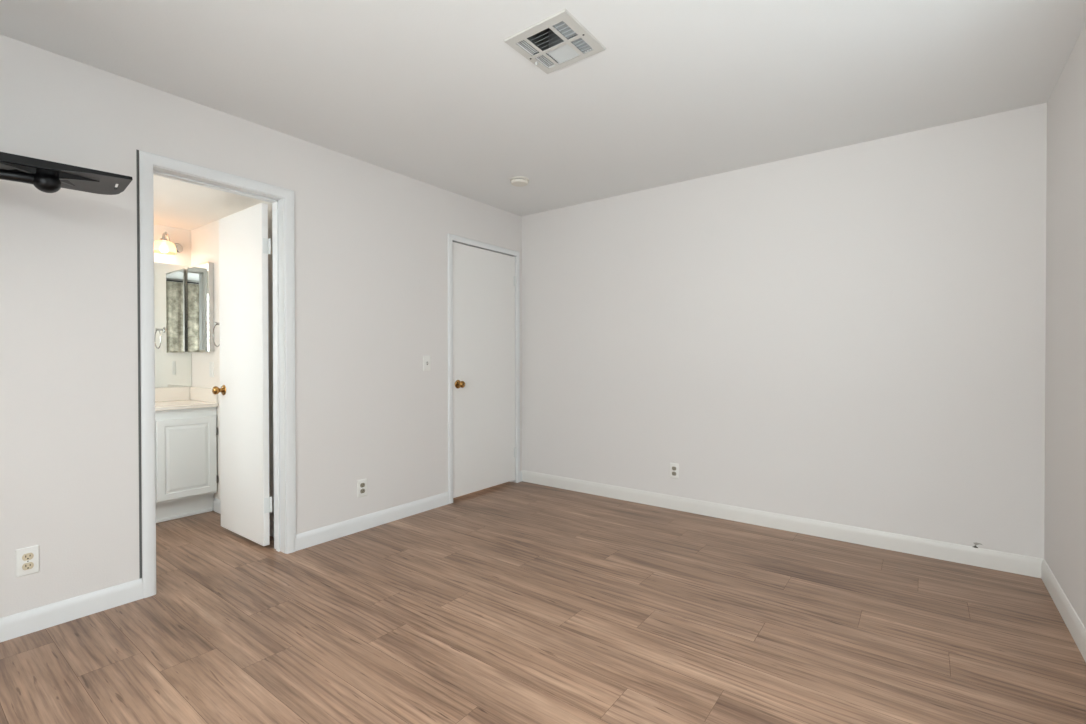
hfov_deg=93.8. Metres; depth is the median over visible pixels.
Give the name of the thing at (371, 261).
wall
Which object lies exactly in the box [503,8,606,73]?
ceiling vent
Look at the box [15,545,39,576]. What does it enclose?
electrical outlet
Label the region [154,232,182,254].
vanity light
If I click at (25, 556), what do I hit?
receptacle
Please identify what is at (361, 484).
electrical outlet
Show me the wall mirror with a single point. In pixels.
(173, 367)
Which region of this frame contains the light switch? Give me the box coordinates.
[423,356,430,370]
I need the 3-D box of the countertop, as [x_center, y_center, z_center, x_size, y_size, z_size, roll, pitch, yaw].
[-2.977,0.271,3.387,0.515,0.131,1.274,0,1,37]
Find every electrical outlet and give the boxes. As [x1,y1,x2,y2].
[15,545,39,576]
[357,479,366,497]
[670,463,678,478]
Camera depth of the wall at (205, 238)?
3.76 m
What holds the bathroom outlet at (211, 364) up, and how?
attached to the wall at (205, 238)
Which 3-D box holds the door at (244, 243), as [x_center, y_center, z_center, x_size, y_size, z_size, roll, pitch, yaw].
[-1.881,0.079,3.188,0.622,2.027,0.168,0,1,37]
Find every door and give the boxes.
[212,203,271,545]
[453,242,516,497]
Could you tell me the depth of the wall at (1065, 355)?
2.22 m
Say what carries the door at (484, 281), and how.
in the wall at (371, 261)
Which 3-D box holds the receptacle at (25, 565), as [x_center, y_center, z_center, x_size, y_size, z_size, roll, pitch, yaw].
[-2.131,0.847,2.102,0.003,0.028,0.034,0,1,37]
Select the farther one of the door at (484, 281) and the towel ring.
the door at (484, 281)
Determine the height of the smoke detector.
0.034 m
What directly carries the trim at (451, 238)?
attached to the wall at (371, 261)
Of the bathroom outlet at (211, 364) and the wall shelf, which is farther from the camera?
the bathroom outlet at (211, 364)
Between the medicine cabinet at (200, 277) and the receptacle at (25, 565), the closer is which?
the receptacle at (25, 565)
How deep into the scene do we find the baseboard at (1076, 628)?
2.17 m
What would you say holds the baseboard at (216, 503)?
attached to the wall at (205, 238)
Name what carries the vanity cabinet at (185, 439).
on the floor
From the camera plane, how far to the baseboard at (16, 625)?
2.34 m
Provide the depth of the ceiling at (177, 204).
3.34 m
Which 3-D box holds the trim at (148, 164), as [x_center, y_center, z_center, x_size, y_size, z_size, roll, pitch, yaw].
[-1.740,0.060,2.734,0.158,2.122,0.742,0,1,37]
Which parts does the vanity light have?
arm, lamp shade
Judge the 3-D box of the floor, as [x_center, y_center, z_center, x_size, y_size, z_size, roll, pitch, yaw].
[-0.940,1.173,2.338,5.338,0.100,4.770,0,1,37]
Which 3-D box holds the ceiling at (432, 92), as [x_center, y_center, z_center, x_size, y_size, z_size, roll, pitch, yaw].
[-0.207,-1.364,1.797,3.693,0.100,4.820,0,1,37]
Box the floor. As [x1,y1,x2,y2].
[0,481,1085,723]
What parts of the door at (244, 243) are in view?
knob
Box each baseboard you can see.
[0,471,521,641]
[213,498,273,536]
[522,470,1043,577]
[1041,560,1085,661]
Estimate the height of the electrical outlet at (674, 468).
0.114 m
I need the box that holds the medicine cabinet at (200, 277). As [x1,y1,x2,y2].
[187,261,213,351]
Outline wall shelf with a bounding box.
[0,152,132,194]
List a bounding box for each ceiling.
[0,0,1085,215]
[153,175,263,229]
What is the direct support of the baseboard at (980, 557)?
attached to the wall at (854, 335)
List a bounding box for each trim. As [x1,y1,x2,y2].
[136,149,295,597]
[447,233,519,503]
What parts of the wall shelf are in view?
arm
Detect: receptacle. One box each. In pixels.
[22,553,33,560]
[22,562,33,569]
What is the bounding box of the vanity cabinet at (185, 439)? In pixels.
[155,407,217,522]
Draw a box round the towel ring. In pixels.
[212,322,219,346]
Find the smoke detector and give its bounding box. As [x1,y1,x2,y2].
[510,176,528,186]
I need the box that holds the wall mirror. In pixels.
[154,262,191,387]
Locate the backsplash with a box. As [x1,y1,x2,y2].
[155,387,189,401]
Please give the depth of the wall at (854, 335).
3.23 m
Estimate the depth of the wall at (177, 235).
3.96 m
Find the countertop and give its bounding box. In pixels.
[155,387,217,410]
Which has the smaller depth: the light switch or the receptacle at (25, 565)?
the receptacle at (25, 565)
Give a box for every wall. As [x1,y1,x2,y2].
[0,34,521,617]
[154,224,191,387]
[191,201,273,520]
[522,103,1046,558]
[1044,23,1085,627]
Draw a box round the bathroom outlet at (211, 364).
[209,362,213,376]
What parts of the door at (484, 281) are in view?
knob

